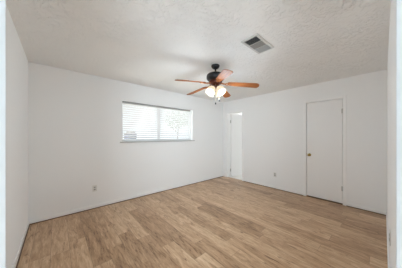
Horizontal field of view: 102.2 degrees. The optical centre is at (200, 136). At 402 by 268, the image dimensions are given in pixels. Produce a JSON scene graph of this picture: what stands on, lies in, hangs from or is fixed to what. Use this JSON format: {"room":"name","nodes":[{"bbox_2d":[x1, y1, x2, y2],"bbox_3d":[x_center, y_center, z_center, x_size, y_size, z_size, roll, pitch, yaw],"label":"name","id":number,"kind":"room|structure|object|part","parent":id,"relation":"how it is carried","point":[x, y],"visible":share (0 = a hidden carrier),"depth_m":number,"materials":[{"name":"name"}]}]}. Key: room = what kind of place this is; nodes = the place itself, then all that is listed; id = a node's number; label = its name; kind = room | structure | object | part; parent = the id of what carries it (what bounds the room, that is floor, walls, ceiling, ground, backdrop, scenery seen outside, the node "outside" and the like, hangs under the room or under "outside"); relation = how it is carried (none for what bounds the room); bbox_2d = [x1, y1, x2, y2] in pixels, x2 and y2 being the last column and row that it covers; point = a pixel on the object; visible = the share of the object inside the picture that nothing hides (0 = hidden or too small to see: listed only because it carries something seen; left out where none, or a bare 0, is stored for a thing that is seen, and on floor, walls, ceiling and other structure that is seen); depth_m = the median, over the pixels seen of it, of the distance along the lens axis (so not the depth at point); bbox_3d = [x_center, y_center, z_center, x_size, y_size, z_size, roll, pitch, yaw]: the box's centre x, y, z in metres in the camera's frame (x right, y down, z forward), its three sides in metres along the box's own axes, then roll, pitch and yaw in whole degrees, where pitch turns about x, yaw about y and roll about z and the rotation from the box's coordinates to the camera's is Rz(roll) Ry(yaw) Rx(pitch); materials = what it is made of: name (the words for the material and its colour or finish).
{"room":"empty bedroom","nodes":[
{"label":"empty bedroom","id":0,"kind":"room"},
{"bbox_2d":[6,5,27,267],"bbox_3d":[-1.708,0.103,1.355,0.115,2.440,2.765,0,0,-42],"label":"wall","id":1,"kind":"structure","parent":0,"point":[16,59],"depth_m":1.64,"materials":[{"name":"white paint"}]},
{"bbox_2d":[12,221,28,267],"bbox_3d":[-1.666,1.292,1.402,0.011,0.062,2.750,0,0,-42],"label":"baseboard","id":2,"kind":"structure","parent":1,"relation":"attached to","point":[26,229],"depth_m":1.85,"materials":[{"name":"white paint"}]},
{"bbox_2d":[28,62,241,220],"bbox_3d":[-0.233,0.103,4.616,6.653,2.440,0.150,0,0,-42],"label":"wall","id":3,"kind":"structure","parent":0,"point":[75,118],"depth_m":3.01,"materials":[{"name":"white paint"}]},
{"bbox_2d":[92,185,96,191],"bbox_3d":[-1.953,0.958,2.981,0.070,0.114,0.008,0,0,-42],"label":"wall outlet","id":4,"kind":"object","parent":3,"relation":"attached to","point":[94,187],"visible":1,"depth_m":2.98,"materials":[{"name":"white plastic"}]},
{"bbox_2d":[122,101,189,139],"bbox_3d":[-0.966,-0.325,3.919,1.751,0.792,0.064,0,0,-42],"label":"window blind","id":5,"kind":"object","parent":3,"relation":"attached to","point":[139,127],"visible":0.98,"depth_m":3.80,"materials":[{"name":"white plastic"}]},
{"bbox_3d":[-0.968,0.062,3.922,1.745,0.018,0.050,0,0,-42],"label":"rail","id":6,"kind":"part","parent":5,"relation":"part of","materials":[{"name":"white paint"}]},
{"bbox_2d":[120,103,194,142],"bbox_3d":[-0.953,-0.294,3.955,1.933,0.855,0.176,0,0,-42],"label":"window","id":7,"kind":"structure","parent":3,"relation":"attached to","point":[137,140],"depth_m":3.92,"materials":[{"name":"white plastic"}]},
{"bbox_3d":[-0.953,0.121,3.955,1.933,0.025,0.176,0,0,-42],"label":"sill","id":8,"kind":"part","parent":7,"relation":"part of","materials":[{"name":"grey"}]},
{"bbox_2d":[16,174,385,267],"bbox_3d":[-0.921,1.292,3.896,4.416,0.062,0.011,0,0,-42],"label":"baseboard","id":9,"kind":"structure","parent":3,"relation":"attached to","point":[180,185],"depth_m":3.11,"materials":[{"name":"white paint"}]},
{"bbox_2d":[6,0,390,101],"bbox_3d":[0.912,-1.177,2.088,8.300,0.120,5.450,0,0,-42],"label":"ceiling","id":10,"kind":"structure","parent":0,"point":[149,43],"depth_m":1.87,"materials":[{"name":"white paint"}]},
{"bbox_2d":[175,64,258,103],"bbox_3d":[0.190,-0.802,2.585,1.266,0.629,1.230,0,0,-42],"label":"ceiling fan","id":11,"kind":"object","parent":10,"relation":"hanging from","point":[215,78],"visible":1,"depth_m":2.48,"materials":[{"name":"brown wood"}]},
{"bbox_3d":[-0.148,-0.801,2.367,0.477,0.006,0.132,-5,14,-27],"label":"blade","id":12,"kind":"part","parent":11,"relation":"part of","materials":[{"name":"brown wood"}]},
{"bbox_3d":[-0.071,-0.795,2.857,0.477,0.006,0.132,-8,6,45],"label":"blade","id":13,"kind":"part","parent":11,"relation":"part of","materials":[{"name":"brown wood"}]},
{"bbox_3d":[0.166,-0.719,2.497,0.143,0.124,0.143,0,-38,45],"label":"lamp shade","id":14,"kind":"part","parent":11,"relation":"part of","materials":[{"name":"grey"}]},
{"bbox_3d":[0.290,-0.719,2.497,0.143,0.124,0.143,0,-38,-45],"label":"lamp shade","id":15,"kind":"part","parent":11,"relation":"part of","materials":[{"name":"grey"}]},
{"bbox_3d":[0.295,-0.798,2.143,0.132,0.006,0.477,12,3,-10],"label":"blade","id":16,"kind":"part","parent":11,"relation":"part of","materials":[{"name":"brown wood"}]},
{"bbox_3d":[0.419,-0.787,2.935,0.132,0.006,0.477,-13,-13,25],"label":"blade","id":17,"kind":"part","parent":11,"relation":"part of","materials":[{"name":"brown wood"}]},
{"bbox_3d":[0.645,-0.790,2.495,0.477,0.006,0.132,7,-11,9],"label":"blade","id":18,"kind":"part","parent":11,"relation":"part of","materials":[{"name":"brown wood"}]},
{"bbox_2d":[241,33,273,53],"bbox_3d":[0.692,-1.108,1.971,0.410,0.017,0.210,0,0,-42],"label":"ceiling vent","id":19,"kind":"object","parent":10,"relation":"in","point":[257,43],"visible":1,"depth_m":1.95,"materials":[{"name":"grey metal"}]},
{"bbox_2d":[17,174,387,267],"bbox_3d":[0.912,1.383,2.088,8.300,0.120,5.450,0,0,-42],"label":"floor","id":20,"kind":"structure","parent":0,"point":[221,222],"depth_m":2.21,"materials":[{"name":"brown wood"}]},
{"bbox_2d":[223,69,386,211],"bbox_3d":[1.962,0.103,4.079,0.115,2.440,3.568,0,0,-42],"label":"wall","id":21,"kind":"structure","parent":0,"point":[274,121],"depth_m":3.62,"materials":[{"name":"white paint"}]},
{"bbox_2d":[226,110,243,180],"bbox_3d":[1.073,0.270,5.073,0.133,2.106,0.677,0,0,-42],"label":"trim","id":22,"kind":"structure","parent":21,"relation":"attached to","point":[237,111],"depth_m":5.25,"materials":[{"name":"white paint"}]},
{"bbox_2d":[230,114,241,175],"bbox_3d":[1.216,0.293,5.390,0.553,2.028,0.116,0,0,-30],"label":"door","id":23,"kind":"structure","parent":21,"relation":"in","point":[236,120],"depth_m":5.38,"materials":[{"name":"white paint"}]},
{"bbox_2d":[223,174,385,214],"bbox_3d":[1.915,1.292,4.037,0.011,0.062,3.568,0,0,-42],"label":"baseboard","id":24,"kind":"structure","parent":21,"relation":"attached to","point":[267,185],"depth_m":3.65,"materials":[{"name":"white paint"}]},
{"bbox_2d":[307,99,342,202],"bbox_3d":[2.529,0.288,3.340,0.104,2.022,0.632,0,0,-42],"label":"door","id":25,"kind":"structure","parent":21,"relation":"in","point":[324,118],"depth_m":3.33,"materials":[{"name":"white paint"}]},
{"bbox_2d":[304,95,345,205],"bbox_3d":[2.567,0.271,3.390,0.133,2.104,0.714,0,0,-42],"label":"trim","id":26,"kind":"structure","parent":21,"relation":"attached to","point":[343,97],"depth_m":3.23,"materials":[{"name":"white paint"}]},
{"bbox_2d":[387,0,395,267],"bbox_3d":[2.614,0.103,2.194,5.615,2.440,0.115,0,0,-42],"label":"wall","id":27,"kind":"structure","parent":0,"point":[391,64],"depth_m":1.20,"materials":[{"name":"white paint"}]},
{"bbox_2d":[0,0,401,267],"bbox_3d":[-0.030,0.258,0.310,0.968,2.130,0.127,0,0,0],"label":"door frame","id":28,"kind":"structure","parent":27,"relation":"attached to","point":[2,2],"depth_m":0.36,"materials":[{"name":"grey paint"}]},
{"bbox_2d":[386,212,389,267],"bbox_3d":[1.796,1.292,1.552,3.469,0.062,0.011,0,0,-42],"label":"baseboard","id":29,"kind":"structure","parent":27,"relation":"attached to","point":[386,212],"depth_m":1.89,"materials":[{"name":"white paint"}]},
{"bbox_2d":[389,229,390,245],"bbox_3d":[1.585,0.848,1.362,0.070,0.114,0.008,0,0,-42],"label":"wall outlet","id":30,"kind":"object","parent":27,"relation":"attached to","point":[389,229],"visible":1,"depth_m":1.35,"materials":[{"name":"white plastic"}]},
{"label":"outside","id":31,"kind":"structure","parent":0,"visible":0},
{"bbox_3d":[-14.474,1.723,18.722,55.000,0.200,39.840,0,0,-42],"label":"ground","id":32,"kind":"structure","parent":31,"visible":0},
{"bbox_2d":[165,111,185,136],"bbox_3d":[-2.195,-0.488,15.443,2.786,4.229,2.581,0,0,-9],"label":"tree","id":33,"kind":"object","parent":32,"relation":"on","point":[173,111],"visible":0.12,"depth_m":15.39,"materials":[{"name":"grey plant"}]}
]}

